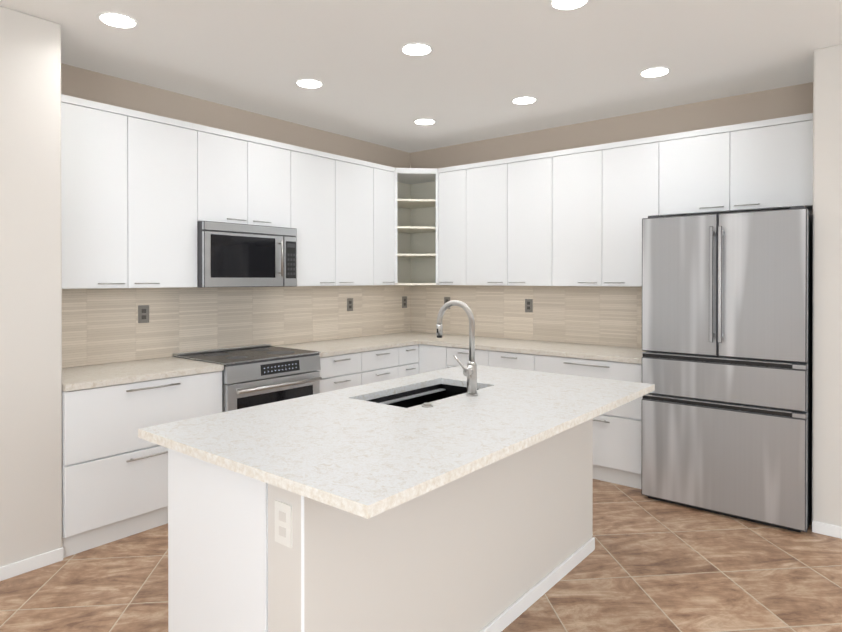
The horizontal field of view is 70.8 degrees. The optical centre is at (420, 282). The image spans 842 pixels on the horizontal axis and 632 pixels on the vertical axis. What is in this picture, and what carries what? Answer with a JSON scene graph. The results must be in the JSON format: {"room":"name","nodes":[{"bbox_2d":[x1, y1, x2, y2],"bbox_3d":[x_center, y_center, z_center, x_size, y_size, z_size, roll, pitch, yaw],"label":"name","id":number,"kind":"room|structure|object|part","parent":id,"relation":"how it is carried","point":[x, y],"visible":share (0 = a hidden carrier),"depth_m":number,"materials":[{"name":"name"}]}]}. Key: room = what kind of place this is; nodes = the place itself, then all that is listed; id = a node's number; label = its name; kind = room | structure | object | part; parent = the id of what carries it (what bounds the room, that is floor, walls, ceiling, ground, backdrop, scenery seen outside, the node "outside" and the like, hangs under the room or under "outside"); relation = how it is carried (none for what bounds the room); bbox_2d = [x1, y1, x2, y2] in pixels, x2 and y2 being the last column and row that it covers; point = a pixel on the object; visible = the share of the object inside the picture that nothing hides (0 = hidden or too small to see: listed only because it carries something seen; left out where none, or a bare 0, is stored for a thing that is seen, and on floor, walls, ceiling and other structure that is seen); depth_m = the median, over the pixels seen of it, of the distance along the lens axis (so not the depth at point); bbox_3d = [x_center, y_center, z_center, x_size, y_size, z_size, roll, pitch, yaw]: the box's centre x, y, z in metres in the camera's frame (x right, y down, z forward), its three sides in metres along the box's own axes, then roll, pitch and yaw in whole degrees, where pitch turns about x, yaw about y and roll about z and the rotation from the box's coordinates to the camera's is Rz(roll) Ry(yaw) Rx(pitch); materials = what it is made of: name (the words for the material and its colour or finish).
{"room":"kitchen","nodes":[
{"label":"kitchen","id":0,"kind":"room"},
{"bbox_2d":[0,6,61,566],"bbox_3d":[-3.859,0.059,1.097,0.755,2.720,5.540,0,0,39],"label":"wall","id":1,"kind":"structure","parent":0,"point":[30,321],"depth_m":2.90,"materials":[{"name":"white paint"}]},
{"bbox_2d":[0,547,62,580],"bbox_3d":[-3.563,1.388,0.860,0.012,0.065,5.537,0,0,39],"label":"baseboard","id":2,"kind":"structure","parent":1,"relation":"attached to","point":[14,569],"depth_m":2.89,"materials":[{"name":"white wood"}]},
{"bbox_2d":[62,285,409,367],"bbox_3d":[-1.193,0.270,4.730,0.010,0.478,3.456,0,0,39],"label":"tile backsplash","id":3,"kind":"structure","parent":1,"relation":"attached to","point":[102,326],"depth_m":4.33,"materials":[{"name":"beige tile"}]},
{"bbox_2d":[138,305,148,322],"bbox_3d":[-1.836,0.210,3.925,0.006,0.116,0.072,0,0,39],"label":"electrical outlet","id":4,"kind":"object","parent":3,"relation":"attached to","point":[143,313],"visible":1,"depth_m":3.92,"materials":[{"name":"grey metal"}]},
{"bbox_2d":[347,298,352,310],"bbox_3d":[-0.645,0.203,5.392,0.006,0.116,0.072,0,0,39],"label":"electrical outlet","id":5,"kind":"object","parent":3,"relation":"attached to","point":[349,304],"visible":1,"depth_m":5.39,"materials":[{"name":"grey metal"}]},
{"bbox_2d":[402,296,406,307],"bbox_3d":[-0.166,0.200,5.982,0.006,0.116,0.072,0,0,39],"label":"electrical outlet","id":6,"kind":"object","parent":3,"relation":"attached to","point":[404,301],"visible":1,"depth_m":5.98,"materials":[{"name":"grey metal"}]},
{"bbox_2d":[61,63,409,167],"bbox_3d":[-1.210,0.041,4.838,0.150,2.720,3.610,0,0,39],"label":"wall","id":7,"kind":"structure","parent":0,"point":[77,82],"depth_m":4.33,"materials":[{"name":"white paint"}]},
{"bbox_2d":[61,94,200,288],"bbox_3d":[-1.875,-0.499,3.635,0.328,1.068,0.903,0,0,39],"label":"upper cabinet","id":8,"kind":"object","parent":7,"relation":"attached to","point":[142,193],"depth_m":3.53,"materials":[{"name":"white"}]},
{"bbox_2d":[201,125,292,227],"bbox_3d":[-1.350,-0.721,4.280,0.328,0.631,0.762,0,0,39],"label":"upper cabinet","id":9,"kind":"object","parent":7,"relation":"attached to","point":[246,179],"depth_m":4.16,"materials":[{"name":"white"}]},
{"bbox_2d":[197,221,296,287],"bbox_3d":[-1.303,-0.185,4.245,0.448,0.433,0.758,0,0,39],"label":"over-the-range microwave","id":10,"kind":"object","parent":9,"relation":"attached to","point":[236,255],"visible":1,"depth_m":4.08,"materials":[{"name":"grey metal"}]},
{"bbox_2d":[293,145,376,285],"bbox_3d":[-0.825,-0.505,4.927,0.328,1.068,0.902,0,0,39],"label":"upper cabinet","id":11,"kind":"object","parent":7,"relation":"attached to","point":[335,196],"depth_m":4.82,"materials":[{"name":"white wood"}]},
{"bbox_2d":[377,164,394,284],"bbox_3d":[-0.453,-0.508,5.385,0.328,1.068,0.279,0,0,39],"label":"upper cabinet","id":12,"kind":"object","parent":7,"relation":"attached to","point":[385,174],"depth_m":5.29,"materials":[{"name":"white wood"}]},
{"bbox_2d":[395,168,438,284],"bbox_3d":[-0.064,-0.509,5.643,0.608,1.068,0.608,0,0,39],"label":"open corner shelf","id":13,"kind":"object","parent":7,"relation":"attached to","point":[416,226],"visible":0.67,"depth_m":5.90,"materials":[{"name":"beige wood"}]},
{"bbox_2d":[0,479,841,631],"bbox_3d":[0.160,1.474,0.068,8.300,0.100,9.300,0,0,39],"label":"floor","id":14,"kind":"structure","parent":0,"point":[647,564],"depth_m":2.78,"materials":[{"name":"tile"}]},
{"bbox_2d":[62,371,221,557],"bbox_3d":[-1.750,0.980,3.539,0.651,0.855,0.901,0,0,39],"label":"base cabinet","id":15,"kind":"object","parent":14,"relation":"on","point":[114,477],"visible":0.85,"depth_m":3.22,"materials":[{"name":"white wood"}]},
{"bbox_2d":[62,357,223,391],"bbox_3d":[-1.757,0.533,3.542,0.633,0.035,0.901,0,0,39],"label":"countertop","id":16,"kind":"structure","parent":15,"relation":"on","point":[91,376],"depth_m":3.47,"materials":[{"name":"stone"}]},
{"bbox_2d":[173,344,321,411],"bbox_3d":[-1.189,0.946,4.157,0.707,0.917,0.782,0,0,39],"label":"range","id":17,"kind":"object","parent":14,"relation":"on","point":[256,375],"visible":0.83,"depth_m":3.97,"materials":[{"name":"metal"}]},
{"bbox_2d":[317,344,420,392],"bbox_3d":[-0.623,0.973,4.944,0.630,0.855,1.170,0,0,39],"label":"base cabinet","id":18,"kind":"object","parent":14,"relation":"on","point":[337,372],"depth_m":4.71,"materials":[{"name":"white wood"}]},
{"bbox_2d":[276,335,417,357],"bbox_3d":[-0.626,0.526,4.935,0.635,0.035,1.153,0,0,39],"label":"countertop","id":19,"kind":"structure","parent":18,"relation":"on","point":[334,347],"depth_m":4.85,"materials":[{"name":"stone"}]},
{"bbox_2d":[381,331,643,363],"bbox_3d":[0.699,0.526,5.010,2.596,0.035,0.636,0,0,39],"label":"countertop","id":20,"kind":"structure","parent":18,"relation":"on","point":[547,348],"depth_m":4.71,"materials":[{"name":"stone"}]},
{"bbox_2d":[168,418,594,631],"bbox_3d":[0.003,0.971,2.599,0.761,0.882,1.964,0,0,39],"label":"kitchen island","id":21,"kind":"object","parent":14,"relation":"on","point":[501,545],"visible":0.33,"depth_m":1.98,"materials":[{"name":"white"}]},
{"bbox_2d":[275,500,291,547],"bbox_3d":[-0.386,0.676,1.660,0.072,0.116,0.006,0,0,39],"label":"outlet","id":22,"kind":"object","parent":21,"relation":"attached to","point":[283,523],"visible":1,"depth_m":1.66,"materials":[{"name":"white plastic"}]},
{"bbox_2d":[138,365,654,518],"bbox_3d":[0.086,0.508,2.457,1.092,0.042,1.997,0,0,39],"label":"island countertop","id":23,"kind":"structure","parent":21,"relation":"on","point":[353,450],"depth_m":1.99,"materials":[{"name":"stone"}]},
{"bbox_2d":[367,384,478,407],"bbox_3d":[0.024,0.648,2.712,0.354,0.239,0.684,0,0,39],"label":"undermount sink","id":24,"kind":"object","parent":23,"relation":"in","point":[412,398],"visible":0.12,"depth_m":2.95,"materials":[{"name":"grey metal"}]},
{"bbox_3d":[0.026,0.493,2.385,0.048,0.012,0.048,0,0,39],"label":"air switch button","id":25,"kind":"part","parent":23,"relation":"part of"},
{"bbox_2d":[436,300,477,395],"bbox_3d":[0.144,0.289,2.648,0.222,0.418,0.107,0,0,39],"label":"gooseneck faucet","id":26,"kind":"object","parent":23,"relation":"on","point":[470,371],"visible":1,"depth_m":2.61,"materials":[{"name":"silver metal"}]},
{"bbox_2d":[421,344,642,488],"bbox_3d":[0.705,0.973,5.019,2.596,0.855,0.619,0,0,39],"label":"base cabinet","id":27,"kind":"object","parent":14,"relation":"on","point":[617,445],"depth_m":4.13,"materials":[{"name":"white wood"}]},
{"bbox_2d":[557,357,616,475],"bbox_3d":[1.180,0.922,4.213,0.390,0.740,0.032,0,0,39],"label":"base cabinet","id":28,"kind":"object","parent":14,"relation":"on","point":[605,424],"depth_m":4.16,"materials":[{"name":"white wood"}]},
{"bbox_2d":[641,206,812,532],"bbox_3d":[1.999,0.486,3.829,0.903,1.840,0.810,0,0,39],"label":"refrigerator","id":29,"kind":"object","parent":14,"relation":"on","point":[727,358],"visible":1,"depth_m":3.51,"materials":[{"name":"grey metal"}]},
{"bbox_2d":[0,0,841,152],"bbox_3d":[0.160,-1.346,0.054,8.300,0.100,9.300,0,0,39],"label":"ceiling","id":30,"kind":"structure","parent":0,"point":[476,71],"depth_m":3.43,"materials":[{"name":"white paint"}]},
{"bbox_2d":[96,11,138,28],"bbox_3d":[-1.513,-1.308,2.959,0.190,0.008,0.190,0,0,39],"label":"recessed light","id":31,"kind":"object","parent":30,"relation":"in","point":[117,20],"visible":1,"depth_m":2.95,"materials":[{"name":"white"}]},
{"bbox_2d":[295,78,323,88],"bbox_3d":[-0.738,-1.313,3.914,0.190,0.008,0.190,0,0,39],"label":"recessed light","id":32,"kind":"object","parent":30,"relation":"in","point":[308,83],"visible":1,"depth_m":3.90,"materials":[{"name":"white"}]},
{"bbox_2d":[400,42,433,55],"bbox_3d":[-0.024,-1.310,3.334,0.190,0.008,0.190,0,0,39],"label":"recessed light","id":33,"kind":"object","parent":30,"relation":"in","point":[416,49],"visible":1,"depth_m":3.32,"materials":[{"name":"white"}]},
{"bbox_2d":[413,118,435,124],"bbox_3d":[0.031,-1.317,4.861,0.190,0.008,0.190,0,0,39],"label":"recessed light","id":34,"kind":"object","parent":30,"relation":"in","point":[424,121],"visible":1,"depth_m":4.84,"materials":[{"name":"white"}]},
{"bbox_2d":[511,96,537,104],"bbox_3d":[0.745,-1.314,4.281,0.190,0.008,0.190,0,0,39],"label":"recessed light","id":35,"kind":"object","parent":30,"relation":"in","point":[521,100],"visible":1,"depth_m":4.27,"materials":[{"name":"white"}]},
{"bbox_2d":[549,0,589,10],"bbox_3d":[0.690,-1.307,2.754,0.190,0.008,0.190,0,0,39],"label":"recessed light","id":36,"kind":"object","parent":30,"relation":"in","point":[564,5],"visible":1,"depth_m":2.78,"materials":[{"name":"white"}]},
{"bbox_2d":[639,67,670,77],"bbox_3d":[1.460,-1.312,3.701,0.190,0.008,0.190,0,0,39],"label":"recessed light","id":37,"kind":"object","parent":30,"relation":"in","point":[652,72],"visible":1,"depth_m":3.69,"materials":[{"name":"white"}]},
{"bbox_2d":[410,82,812,346],"bbox_3d":[1.305,0.040,5.024,3.520,2.720,0.150,0,0,39],"label":"wall","id":38,"kind":"structure","parent":0,"point":[794,100],"depth_m":4.63,"materials":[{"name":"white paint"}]},
{"bbox_2d":[410,285,641,347],"bbox_3d":[0.908,0.267,5.242,2.566,0.478,0.010,0,0,39],"label":"tile backsplash","id":39,"kind":"structure","parent":38,"relation":"attached to","point":[594,315],"depth_m":5.14,"materials":[{"name":"beige tile"}]},
{"bbox_2d":[444,297,449,308],"bbox_3d":[0.255,0.201,5.762,0.072,0.116,0.006,0,0,39],"label":"electrical outlet","id":40,"kind":"object","parent":39,"relation":"attached to","point":[446,299],"visible":0.5,"depth_m":5.76,"materials":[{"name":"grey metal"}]},
{"bbox_2d":[525,299,532,311],"bbox_3d":[0.946,0.204,5.201,0.072,0.116,0.006,0,0,39],"label":"electrical outlet","id":41,"kind":"object","parent":39,"relation":"attached to","point":[528,305],"visible":1,"depth_m":5.20,"materials":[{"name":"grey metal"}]},
{"bbox_2d":[438,113,812,286],"bbox_3d":[1.381,-0.504,4.631,2.906,1.068,0.356,0,0,39],"label":"upper cabinet","id":42,"kind":"object","parent":38,"relation":"attached to","point":[572,217],"visible":0.92,"depth_m":4.46,"materials":[{"name":"white"}]},
{"bbox_2d":[812,44,841,526],"bbox_3d":[4.202,0.054,2.246,4.480,2.720,0.810,0,0,39],"label":"wall","id":43,"kind":"structure","parent":0,"point":[827,322],"depth_m":3.30,"materials":[{"name":"white paint"}]},
{"bbox_2d":[812,520,841,538],"bbox_3d":[3.944,1.383,1.933,4.477,0.065,0.012,0,0,39],"label":"baseboard","id":44,"kind":"structure","parent":43,"relation":"attached to","point":[827,529],"depth_m":3.29,"materials":[{"name":"white wood"}]}
]}

